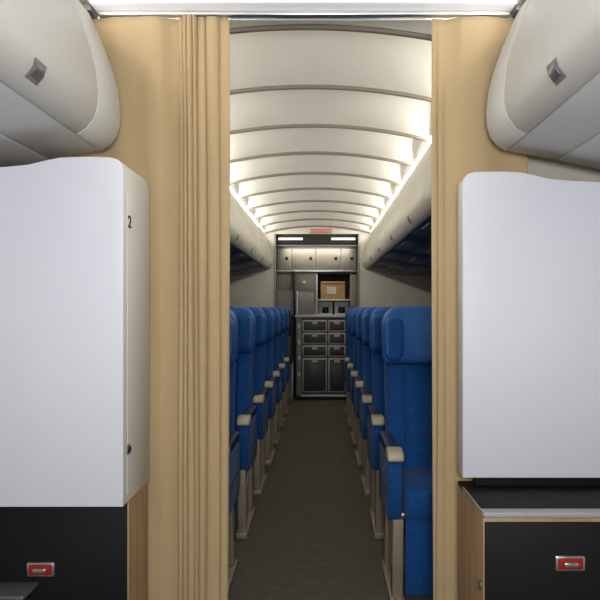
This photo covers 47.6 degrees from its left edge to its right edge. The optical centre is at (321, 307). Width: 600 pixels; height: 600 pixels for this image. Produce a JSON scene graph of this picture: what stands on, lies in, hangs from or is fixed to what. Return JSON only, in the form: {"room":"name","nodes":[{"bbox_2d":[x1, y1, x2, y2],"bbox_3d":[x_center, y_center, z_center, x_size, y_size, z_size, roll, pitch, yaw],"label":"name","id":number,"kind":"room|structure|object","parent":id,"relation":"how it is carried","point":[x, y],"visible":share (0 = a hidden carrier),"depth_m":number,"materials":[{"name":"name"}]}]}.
{"room":"aircraft cabin","nodes":[
{"label":"aircraft cabin","id":0,"kind":"room"},
{"bbox_2d":[79,0,525,232],"bbox_3d":[-0.055,-0.985,4.050,3.200,0.161,10.500,0,0,0],"label":"ceiling","id":1,"kind":"structure","parent":0,"point":[330,120],"depth_m":3.57,"materials":[{"name":"white plastic"}]},
{"bbox_2d":[0,0,119,166],"bbox_3d":[-1.073,-0.631,0.450,0.964,0.498,3.100,0,0,0],"label":"bin","id":2,"kind":"object","parent":1,"relation":"attached to","point":[59,97],"visible":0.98,"depth_m":1.64,"materials":[{"name":"grey plastic"}]},
{"bbox_2d":[230,192,257,261],"bbox_3d":[-1.073,-0.631,5.245,0.964,0.498,2.000,0,0,0],"label":"bin","id":3,"kind":"object","parent":1,"relation":"attached to","point":[243,239],"visible":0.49,"depth_m":5.29,"materials":[{"name":"grey plastic"}]},
{"bbox_2d":[230,215,272,274],"bbox_3d":[-1.073,-0.631,7.250,0.964,0.498,2.000,0,0,0],"label":"bin","id":4,"kind":"object","parent":1,"relation":"attached to","point":[262,260],"visible":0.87,"depth_m":7.12,"materials":[{"name":"grey plastic"}]},
{"bbox_2d":[81,0,523,19],"bbox_3d":[-0.060,-0.939,2.103,1.450,0.073,0.135,0,0,0],"label":"ceiling light","id":5,"kind":"object","parent":1,"relation":"attached to","point":[171,9],"visible":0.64,"depth_m":2.08,"materials":[{"name":"white plastic"}]},
{"bbox_2d":[69,14,229,599],"bbox_3d":[-0.538,0.118,2.097,0.505,2.034,0.049,0,0,0],"label":"curtain","id":6,"kind":"object","parent":5,"relation":"hanging from","point":[172,76],"visible":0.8,"depth_m":2.10,"materials":[{"name":"fabric"}]},
{"bbox_2d":[431,16,527,599],"bbox_3d":[0.489,0.118,2.108,0.296,2.034,0.030,0,0,0],"label":"curtain","id":7,"kind":"object","parent":5,"relation":"hanging from","point":[466,51],"visible":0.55,"depth_m":2.12,"materials":[{"name":"fabric"}]},
{"bbox_2d":[362,215,431,275],"bbox_3d":[0.963,-0.631,7.250,0.964,0.498,2.000,0,0,0],"label":"bin","id":8,"kind":"object","parent":1,"relation":"attached to","point":[371,261],"visible":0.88,"depth_m":7.10,"materials":[{"name":"grey plastic"}]},
{"bbox_2d":[374,173,431,264],"bbox_3d":[0.963,-0.631,5.245,0.964,0.498,2.000,0,0,0],"label":"bin","id":9,"kind":"object","parent":1,"relation":"attached to","point":[391,242],"visible":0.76,"depth_m":5.08,"materials":[{"name":"grey plastic"}]},
{"bbox_2d":[399,144,430,237],"bbox_3d":[0.963,-0.631,3.240,0.964,0.498,2.000,0,0,0],"label":"bin","id":10,"kind":"object","parent":1,"relation":"attached to","point":[415,207],"visible":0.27,"depth_m":3.62,"materials":[{"name":"grey plastic"}]},
{"bbox_2d":[486,0,599,168],"bbox_3d":[0.963,-0.631,0.450,0.964,0.498,3.100,0,0,0],"label":"bin","id":11,"kind":"object","parent":1,"relation":"attached to","point":[543,100],"visible":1,"depth_m":1.61,"materials":[{"name":"grey plastic"}]},
{"bbox_2d":[228,393,432,599],"bbox_3d":[-0.055,1.180,4.050,3.500,0.060,10.500,0,0,0],"label":"floor","id":12,"kind":"structure","parent":0,"point":[311,535],"depth_m":3.65,"materials":[{"name":"carpet"}]},
{"bbox_2d":[0,157,148,599],"bbox_3d":[-1.026,0.380,1.870,1.039,1.540,0.300,0,0,0],"label":"storage cabinet","id":13,"kind":"object","parent":12,"relation":"on","point":[74,231],"visible":1,"depth_m":1.75,"materials":[{"name":"white plastic"}]},
{"bbox_2d":[228,309,239,595],"bbox_3d":[-0.979,0.571,2.834,1.245,1.158,0.638,0,0,0],"label":"seat","id":14,"kind":"object","parent":12,"relation":"on","point":[234,436],"visible":0.09,"depth_m":2.92,"materials":[{"name":"blue fabric"}]},
{"bbox_2d":[230,307,256,538],"bbox_3d":[-0.979,0.571,3.624,1.245,1.158,0.638,0,0,0],"label":"seat","id":15,"kind":"object","parent":12,"relation":"on","point":[245,422],"visible":0.2,"depth_m":3.69,"materials":[{"name":"blue fabric"}]},
{"bbox_2d":[246,307,267,494],"bbox_3d":[-0.979,0.571,4.414,1.245,1.158,0.638,0,0,0],"label":"seat","id":16,"kind":"object","parent":12,"relation":"on","point":[260,397],"visible":0.11,"depth_m":4.49,"materials":[{"name":"blue fabric"}]},
{"bbox_2d":[259,307,275,464],"bbox_3d":[-0.979,0.571,5.204,1.245,1.158,0.638,0,0,0],"label":"seat","id":17,"kind":"object","parent":12,"relation":"on","point":[269,380],"visible":0.15,"depth_m":5.26,"materials":[{"name":"blue fabric"}]},
{"bbox_2d":[268,307,281,443],"bbox_3d":[-0.979,0.571,5.994,1.245,1.158,0.638,0,0,0],"label":"seat","id":18,"kind":"object","parent":12,"relation":"on","point":[277,371],"visible":0.14,"depth_m":6.05,"materials":[{"name":"blue fabric"}]},
{"bbox_2d":[274,307,286,426],"bbox_3d":[-0.979,0.571,6.784,1.245,1.158,0.638,0,0,0],"label":"seat","id":19,"kind":"object","parent":12,"relation":"on","point":[282,364],"visible":0.15,"depth_m":6.86,"materials":[{"name":"blue fabric"}]},
{"bbox_2d":[279,307,289,414],"bbox_3d":[-0.979,0.571,7.574,1.245,1.158,0.638,0,0,0],"label":"seat","id":20,"kind":"object","parent":12,"relation":"on","point":[286,356],"visible":0.09,"depth_m":7.64,"materials":[{"name":"blue fabric"}]},
{"bbox_2d":[288,310,292,399],"bbox_3d":[-0.463,0.590,8.490,0.200,1.120,0.110,0,0,0],"label":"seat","id":21,"kind":"object","parent":12,"relation":"on","point":[290,329],"visible":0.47,"depth_m":8.49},
{"bbox_2d":[276,234,357,399],"bbox_3d":[-0.009,0.090,8.777,1.119,2.120,0.845,0,0,0],"label":"galley","id":22,"kind":"object","parent":12,"relation":"on","point":[304,261],"visible":0.73,"depth_m":8.47,"materials":[{"name":"black metal"}]},
{"bbox_2d":[318,302,332,314],"bbox_3d":[0.044,0.004,8.592,0.180,0.165,0.175,0,0,0],"label":"coffee maker","id":23,"kind":"object","parent":22,"relation":"on","point":[324,308],"visible":1,"depth_m":8.53,"materials":[{"name":"silver metal"}]},
{"bbox_2d":[321,281,344,298],"bbox_3d":[0.138,-0.223,8.615,0.304,0.220,0.250,0,0,0],"label":"cardboard box","id":24,"kind":"object","parent":22,"relation":"on","point":[329,289],"visible":0.93,"depth_m":8.52,"materials":[{"name":"brown cardboard"}]},
{"bbox_2d":[334,302,348,314],"bbox_3d":[0.247,0.004,8.592,0.180,0.165,0.175,0,0,0],"label":"coffee maker","id":25,"kind":"object","parent":22,"relation":"on","point":[340,308],"visible":0.87,"depth_m":8.53,"materials":[{"name":"silver metal"}]},
{"bbox_2d":[344,307,353,414],"bbox_3d":[0.869,0.571,7.574,1.245,1.158,0.638,0,0,0],"label":"seat","id":26,"kind":"object","parent":12,"relation":"on","point":[346,357],"visible":0.12,"depth_m":7.63,"materials":[{"name":"blue fabric"}]},
{"bbox_2d":[346,307,357,426],"bbox_3d":[0.869,0.571,6.784,1.245,1.158,0.638,0,0,0],"label":"seat","id":27,"kind":"object","parent":12,"relation":"on","point":[350,362],"visible":0.12,"depth_m":6.85,"materials":[{"name":"blue fabric"}]},
{"bbox_2d":[350,307,362,443],"bbox_3d":[0.869,0.571,5.994,1.245,1.158,0.638,0,0,0],"label":"seat","id":28,"kind":"object","parent":12,"relation":"on","point":[353,371],"visible":0.11,"depth_m":6.05,"materials":[{"name":"blue fabric"}]},
{"bbox_2d":[354,307,368,464],"bbox_3d":[0.869,0.571,5.204,1.245,1.158,0.638,0,0,0],"label":"seat","id":29,"kind":"object","parent":12,"relation":"on","point":[358,380],"visible":0.12,"depth_m":5.26,"materials":[{"name":"blue fabric"}]},
{"bbox_2d":[359,307,378,494],"bbox_3d":[0.869,0.571,4.414,1.245,1.158,0.638,0,0,0],"label":"seat","id":30,"kind":"object","parent":12,"relation":"on","point":[365,398],"visible":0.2,"depth_m":4.48,"materials":[{"name":"blue fabric"}]},
{"bbox_2d":[367,307,404,538],"bbox_3d":[0.869,0.571,3.624,1.245,1.158,0.638,0,0,0],"label":"seat","id":31,"kind":"object","parent":12,"relation":"on","point":[376,411],"visible":0.17,"depth_m":3.69,"materials":[{"name":"blue fabric"}]},
{"bbox_2d":[379,306,432,599],"bbox_3d":[0.869,0.571,2.834,1.245,1.158,0.638,0,0,0],"label":"seat","id":32,"kind":"object","parent":12,"relation":"on","point":[405,446],"visible":0.25,"depth_m":2.92,"materials":[{"name":"blue fabric"}]},
{"bbox_2d":[458,172,599,599],"bbox_3d":[0.916,0.380,1.849,1.038,1.540,0.343,0,0,0],"label":"storage cabinet","id":33,"kind":"object","parent":12,"relation":"on","point":[529,245],"visible":1,"depth_m":1.94,"materials":[{"name":"white plastic"}]},
{"bbox_2d":[230,227,431,306],"bbox_3d":[-0.055,0.050,8.800,3.200,2.200,1.000,0,0,0],"label":"wall","id":34,"kind":"structure","parent":0,"point":[377,289],"depth_m":8.30,"materials":[{"name":"white plastic"}]},
{"bbox_2d":[274,234,275,306],"bbox_3d":[-0.575,0.125,8.331,0.020,2.050,0.078,0,0,0],"label":"trim","id":35,"kind":"structure","parent":34,"relation":"attached to","point":[274,234],"depth_m":8.29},
{"bbox_2d":[310,229,331,232],"bbox_3d":[-0.013,-0.938,8.274,0.260,0.052,0.045,0,0,0],"label":"exit sign","id":36,"kind":"object","parent":34,"relation":"attached to","point":[312,230],"visible":1,"depth_m":8.25,"materials":[{"name":"red plastic"}]},
{"bbox_2d":[358,234,359,306],"bbox_3d":[0.450,0.125,8.331,0.020,2.050,0.078,0,0,0],"label":"trim","id":37,"kind":"structure","parent":34,"relation":"attached to","point":[358,234],"depth_m":8.29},
{"bbox_2d":[528,155,599,181],"bbox_3d":[1.025,0.150,2.200,0.840,2.000,0.040,0,0,0],"label":"wall","id":38,"kind":"structure","parent":0,"point":[538,166],"depth_m":2.18,"materials":[{"name":"white plastic"}]}
]}

